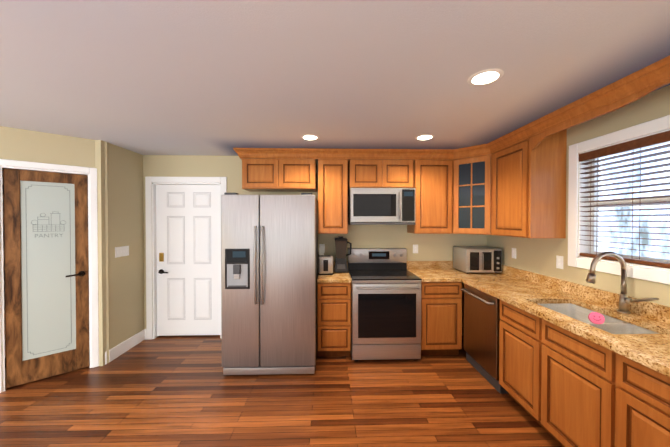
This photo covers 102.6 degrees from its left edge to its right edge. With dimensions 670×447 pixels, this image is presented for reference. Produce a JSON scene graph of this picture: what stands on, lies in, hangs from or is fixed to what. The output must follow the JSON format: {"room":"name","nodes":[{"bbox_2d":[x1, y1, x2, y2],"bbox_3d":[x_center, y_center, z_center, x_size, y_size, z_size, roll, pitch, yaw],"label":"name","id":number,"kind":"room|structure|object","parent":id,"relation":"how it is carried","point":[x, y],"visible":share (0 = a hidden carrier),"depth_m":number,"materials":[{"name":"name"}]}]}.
{"room":"kitchen","nodes":[
{"label":"kitchen","id":0,"kind":"room"},
{"bbox_2d":[0,126,108,362],"bbox_3d":[-2.820,0.321,2.669,0.855,2.400,0.120,-1,1,-42],"label":"wall","id":1,"kind":"structure","parent":0,"point":[28,145],"depth_m":2.63,"materials":[{"name":"beige paint"}]},
{"bbox_2d":[3,168,88,387],"bbox_3d":[-2.811,0.503,2.637,0.454,2.013,0.403,0,1,-2],"label":"pantry door","id":2,"kind":"structure","parent":1,"relation":"in","point":[46,278],"depth_m":2.62,"materials":[{"name":"brown wood"}]},
{"bbox_2d":[35,233,62,237],"bbox_3d":[-2.806,0.118,2.636,0.192,0.036,0.001,-1,1,-41],"label":"door sign","id":3,"kind":"object","parent":2,"relation":"attached to","point":[46,235],"visible":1,"depth_m":2.61,"materials":[{"name":"grey"}]},
{"bbox_2d":[0,159,98,392],"bbox_3d":[-2.823,0.470,2.656,0.716,2.103,0.138,-1,1,-42],"label":"door frame","id":4,"kind":"structure","parent":1,"relation":"attached to","point":[94,261],"depth_m":2.80,"materials":[{"name":"white paint"}]},
{"bbox_2d":[105,329,145,364],"bbox_3d":[-2.668,1.451,2.935,3.075,0.135,1.133,0,1,-2],"label":"baseboard","id":5,"kind":"structure","parent":1,"relation":"attached to","point":[118,350],"depth_m":3.16,"materials":[{"name":"white paint"}]},
{"bbox_2d":[87,176,89,361],"bbox_3d":[-2.915,0.447,2.760,0.800,2.145,0.020,-1,1,-42],"label":"wall","id":6,"kind":"structure","parent":0,"point":[88,276],"depth_m":2.94,"materials":[{"name":"paint"}]},
{"bbox_2d":[95,140,143,365],"bbox_3d":[-2.542,0.315,3.168,0.120,2.400,0.650,0,1,-2],"label":"wall","id":7,"kind":"structure","parent":0,"point":[125,228],"depth_m":3.10,"materials":[{"name":"beige paint"}]},
{"bbox_2d":[115,246,128,257],"bbox_3d":[-2.476,0.325,3.116,0.008,0.118,0.198,0,1,-2],"label":"switch plate","id":8,"kind":"object","parent":7,"relation":"attached to","point":[121,251],"visible":1,"depth_m":3.11,"materials":[{"name":"white plastic"}]},
{"bbox_2d":[0,335,561,446],"bbox_3d":[-1.007,1.569,0.597,6.510,0.050,6.700,0,1,-2],"label":"floor","id":9,"kind":"structure","parent":0,"point":[171,391],"depth_m":2.24,"materials":[{"name":"brown wood"}]},
{"bbox_2d":[221,193,317,374],"bbox_3d":[-0.666,0.597,3.045,0.922,1.810,0.943,0,1,-2],"label":"refrigerator","id":10,"kind":"object","parent":9,"relation":"on","point":[269,260],"visible":1,"depth_m":2.64,"materials":[{"name":"grey metal"}]},
{"bbox_2d":[317,283,350,356],"bbox_3d":[-0.015,1.080,3.263,0.378,0.868,0.608,0,1,-2],"label":"base cabinet","id":11,"kind":"object","parent":9,"relation":"on","point":[333,299],"depth_m":2.96,"materials":[{"name":"brown wood"}]},
{"bbox_2d":[317,261,351,282],"bbox_3d":[-0.015,0.575,3.246,0.378,0.140,0.632,0,1,-2],"label":"countertop","id":12,"kind":"structure","parent":11,"relation":"on","point":[336,277],"depth_m":2.96,"materials":[{"name":"stone"}]},
{"bbox_2d":[318,255,332,274],"bbox_3d":[-0.110,0.496,3.203,0.175,0.216,0.176,0,1,-2],"label":"toaster","id":13,"kind":"object","parent":12,"relation":"on","point":[325,264],"visible":1,"depth_m":3.13,"materials":[{"name":"silver metal"}]},
{"bbox_2d":[334,236,351,272],"bbox_3d":[0.099,0.382,3.365,0.221,0.440,0.180,0,1,-2],"label":"blender","id":14,"kind":"object","parent":12,"relation":"on","point":[341,242],"visible":1,"depth_m":3.30,"materials":[{"name":"black plastic"}]},
{"bbox_2d":[348,248,421,360],"bbox_3d":[0.560,0.922,3.211,0.759,1.185,0.705,0,1,-2],"label":"range","id":15,"kind":"object","parent":9,"relation":"on","point":[385,304],"visible":0.98,"depth_m":2.92,"materials":[{"name":"silver metal"}]},
{"bbox_2d":[421,282,461,354],"bbox_3d":[1.182,1.080,3.295,0.478,0.868,0.608,0,1,-2],"label":"base cabinet","id":16,"kind":"object","parent":9,"relation":"on","point":[441,302],"depth_m":2.99,"materials":[{"name":"brown wood"}]},
{"bbox_2d":[406,261,460,281],"bbox_3d":[1.165,0.574,3.277,0.443,0.140,0.632,0,1,-2],"label":"countertop","id":17,"kind":"structure","parent":16,"relation":"on","point":[428,271],"depth_m":3.37,"materials":[{"name":"stone"}]},
{"bbox_2d":[461,283,508,393],"bbox_3d":[1.707,1.090,2.701,0.650,0.862,0.594,0,1,-2],"label":"dishwasher","id":18,"kind":"object","parent":9,"relation":"on","point":[481,329],"visible":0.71,"depth_m":2.62,"materials":[{"name":"grey"}]},
{"bbox_2d":[499,330,612,446],"bbox_3d":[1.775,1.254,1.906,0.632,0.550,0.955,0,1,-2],"label":"base cabinet","id":19,"kind":"object","parent":9,"relation":"on","point":[562,387],"depth_m":1.74,"materials":[{"name":"brown wood"}]},
{"bbox_2d":[609,350,669,446],"bbox_3d":[1.795,1.103,1.182,0.632,0.868,0.490,0,1,-2],"label":"base cabinet","id":20,"kind":"object","parent":9,"relation":"on","point":[639,395],"depth_m":1.31,"materials":[{"name":"brown wood"}]},
{"bbox_2d":[449,261,669,376],"bbox_3d":[1.766,0.593,1.585,0.667,0.140,4.047,0,1,-2],"label":"countertop","id":21,"kind":"structure","parent":20,"relation":"on","point":[527,291],"depth_m":1.93,"materials":[{"name":"stone"}]},
{"bbox_2d":[453,246,501,273],"bbox_3d":[1.786,0.452,3.371,0.435,0.300,0.391,0,1,-2],"label":"toaster oven","id":22,"kind":"object","parent":21,"relation":"on","point":[476,259],"visible":1,"depth_m":3.21,"materials":[{"name":"silver metal"}]},
{"bbox_2d":[539,303,659,333],"bbox_3d":[1.755,0.751,1.858,0.450,0.178,0.740,0,1,-2],"label":"sink","id":23,"kind":"object","parent":21,"relation":"in","point":[612,325],"visible":0.17,"depth_m":1.90,"materials":[{"name":"metal"}]},
{"bbox_2d":[588,312,604,323],"bbox_3d":[1.727,0.626,1.773,0.078,0.080,0.061,0,1,-2],"label":"sponge","id":24,"kind":"object","parent":23,"relation":"on","point":[596,318],"visible":1,"depth_m":1.76,"materials":[{"name":"pink"}]},
{"bbox_2d":[586,251,658,313],"bbox_3d":[1.896,0.407,1.783,0.296,0.426,0.224,0,1,-2],"label":"faucet","id":25,"kind":"object","parent":21,"relation":"on","point":[624,300],"visible":1,"depth_m":1.85,"materials":[{"name":"silver metal"}]},
{"bbox_2d":[143,155,486,334],"bbox_3d":[-1.028,0.311,3.594,6.390,2.400,0.120,0,1,-2],"label":"wall","id":26,"kind":"structure","parent":0,"point":[435,247],"depth_m":3.56,"materials":[{"name":"beige paint"}]},
{"bbox_2d":[145,177,226,339],"bbox_3d":[-1.938,0.451,3.562,1.040,2.120,0.138,0,1,-2],"label":"door frame","id":27,"kind":"structure","parent":26,"relation":"attached to","point":[149,293],"depth_m":3.49,"materials":[{"name":"white paint"}]},
{"bbox_2d":[156,185,219,335],"bbox_3d":[-1.937,0.488,3.551,0.848,2.002,0.101,0,1,-2],"label":"entry door","id":28,"kind":"structure","parent":26,"relation":"in","point":[188,252],"depth_m":3.56,"materials":[{"name":"white paint"}]},
{"bbox_2d":[242,159,281,191],"bbox_3d":[-0.897,-0.597,3.361,0.440,0.360,0.326,0,1,-2],"label":"upper cabinet","id":29,"kind":"object","parent":26,"relation":"attached to","point":[258,175],"depth_m":3.20,"materials":[{"name":"brown wood"}]},
{"bbox_2d":[278,159,316,191],"bbox_3d":[-0.459,-0.597,3.373,0.438,0.360,0.326,0,1,-2],"label":"upper cabinet","id":30,"kind":"object","parent":26,"relation":"attached to","point":[294,175],"depth_m":3.21,"materials":[{"name":"brown wood"}]},
{"bbox_2d":[319,247,323,255],"bbox_3d":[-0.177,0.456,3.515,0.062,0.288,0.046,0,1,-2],"label":"electrical outlet","id":31,"kind":"object","parent":26,"relation":"attached to","point":[321,250],"visible":0.4,"depth_m":3.52,"materials":[{"name":"white plastic"}]},
{"bbox_2d":[318,159,349,233],"bbox_3d":[-0.028,-0.327,3.387,0.360,0.900,0.326,0,1,-2],"label":"upper cabinet","id":32,"kind":"object","parent":26,"relation":"attached to","point":[333,174],"depth_m":3.23,"materials":[{"name":"brown wood"}]},
{"bbox_2d":[350,159,381,187],"bbox_3d":[0.367,-0.603,3.395,0.390,0.348,0.326,0,1,-2],"label":"upper cabinet","id":33,"kind":"object","parent":26,"relation":"attached to","point":[364,173],"depth_m":3.23,"materials":[{"name":"brown wood"}]},
{"bbox_2d":[348,188,415,224],"bbox_3d":[0.564,-0.205,3.345,0.774,0.438,0.446,0,1,-2],"label":"microwave","id":34,"kind":"object","parent":33,"relation":"attached to","point":[381,206],"visible":1,"depth_m":3.17,"materials":[{"name":"grey metal"}]},
{"bbox_2d":[382,160,413,187],"bbox_3d":[0.757,-0.603,3.406,0.390,0.348,0.326,0,1,-2],"label":"upper cabinet","id":35,"kind":"object","parent":26,"relation":"attached to","point":[395,173],"depth_m":3.24,"materials":[{"name":"brown wood"}]},
{"bbox_2d":[413,245,417,252],"bbox_3d":[1.078,0.341,3.587,0.072,0.118,0.008,0,1,-2],"label":"electrical outlet","id":36,"kind":"object","parent":26,"relation":"attached to","point":[415,248],"visible":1,"depth_m":3.58,"materials":[{"name":"white plastic"}]},
{"bbox_2d":[407,160,453,233],"bbox_3d":[1.230,-0.327,3.399,0.525,0.900,0.370,0,1,-2],"label":"upper cabinet","id":37,"kind":"object","parent":26,"relation":"attached to","point":[433,179],"depth_m":3.26,"materials":[{"name":"brown wood"}]},
{"bbox_2d":[454,155,485,234],"bbox_3d":[1.748,-0.326,3.293,0.611,0.900,0.610,0,1,-2],"label":"upper cabinet","id":38,"kind":"object","parent":26,"relation":"attached to","point":[469,173],"depth_m":3.14,"materials":[{"name":"brown wood"}]},
{"bbox_2d":[0,0,669,155],"bbox_3d":[-1.007,-0.876,0.570,6.510,0.040,6.700,0,1,-2],"label":"ceiling","id":39,"kind":"structure","parent":0,"point":[189,77],"depth_m":1.48,"materials":[{"name":"white paint"}]},
{"bbox_2d":[301,134,318,139],"bbox_3d":[-0.254,-0.876,2.734,0.190,0.005,0.190,0,1,-2],"label":"recessed light","id":40,"kind":"object","parent":39,"relation":"in","point":[310,137],"visible":1,"depth_m":2.73,"materials":[{"name":"white paint"}]},
{"bbox_2d":[415,134,434,139],"bbox_3d":[0.914,-0.876,2.733,0.190,0.005,0.190,0,1,-2],"label":"recessed light","id":41,"kind":"object","parent":39,"relation":"in","point":[425,137],"visible":1,"depth_m":2.73,"materials":[{"name":"white paint"}]},
{"bbox_2d":[467,68,503,85],"bbox_3d":[0.891,-0.864,1.592,0.190,0.005,0.190,0,1,-2],"label":"recessed light","id":42,"kind":"object","parent":39,"relation":"in","point":[486,76],"visible":1,"depth_m":1.58,"materials":[{"name":"white paint"}]},
{"bbox_2d":[487,85,669,324],"bbox_3d":[2.193,0.345,0.470,0.120,2.400,6.300,0,1,-2],"label":"wall","id":43,"kind":"structure","parent":0,"point":[536,255],"depth_m":2.21,"materials":[{"name":"beige paint"}]},
{"bbox_2d":[512,248,515,258],"bbox_3d":[2.057,0.341,3.087,0.008,0.118,0.072,0,1,-2],"label":"electrical outlet","id":44,"kind":"object","parent":43,"relation":"attached to","point":[513,252],"visible":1,"depth_m":3.07,"materials":[{"name":"white plastic"}]},
{"bbox_2d":[486,137,565,237],"bbox_3d":[1.883,-0.320,2.735,0.371,0.900,0.619,0,1,-2],"label":"upper cabinet","id":45,"kind":"object","parent":43,"relation":"attached to","point":[518,190],"depth_m":2.45,"materials":[{"name":"brown wood"}]},
{"bbox_2d":[233,55,669,159],"bbox_3d":[0.312,-0.816,1.980,2.938,0.109,3.147,0,1,-2],"label":"crown molding","id":46,"kind":"structure","parent":45,"relation":"attached to","point":[655,74],"depth_m":2.57,"materials":[{"name":"brown wood"}]},
{"bbox_2d":[531,81,669,149],"bbox_3d":[1.786,-0.700,1.422,0.020,0.114,1.948,0,1,-2],"label":"window valance","id":47,"kind":"object","parent":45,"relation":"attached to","point":[536,140],"visible":1,"depth_m":1.85,"materials":[{"name":"brown wood"}]},
{"bbox_2d":[556,255,562,268],"bbox_3d":[2.074,0.358,2.478,0.008,0.118,0.072,0,1,-2],"label":"electrical outlet","id":48,"kind":"object","parent":43,"relation":"attached to","point":[559,262],"visible":1,"depth_m":2.47,"materials":[{"name":"white plastic"}]},
{"bbox_2d":[568,115,669,284],"bbox_3d":[2.149,-0.149,1.754,0.138,1.060,1.250,0,1,-2],"label":"window","id":49,"kind":"structure","parent":43,"relation":"in","point":[636,271],"depth_m":2.21,"materials":[{"name":"white paint"}]},
{"bbox_2d":[579,130,669,267],"bbox_3d":[2.109,-0.150,1.753,0.062,0.860,1.048,0,1,-2],"label":"window blinds","id":50,"kind":"object","parent":49,"relation":"attached to","point":[654,139],"visible":0.96,"depth_m":1.91,"materials":[{"name":"brown wood"}]},
{"label":"outside","id":51,"kind":"structure","parent":0,"visible":0},
{"bbox_2d":[598,143,669,258],"bbox_3d":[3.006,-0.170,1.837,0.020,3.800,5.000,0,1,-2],"label":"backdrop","id":52,"kind":"structure","parent":51,"point":[627,247],"depth_m":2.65,"materials":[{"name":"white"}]}
]}

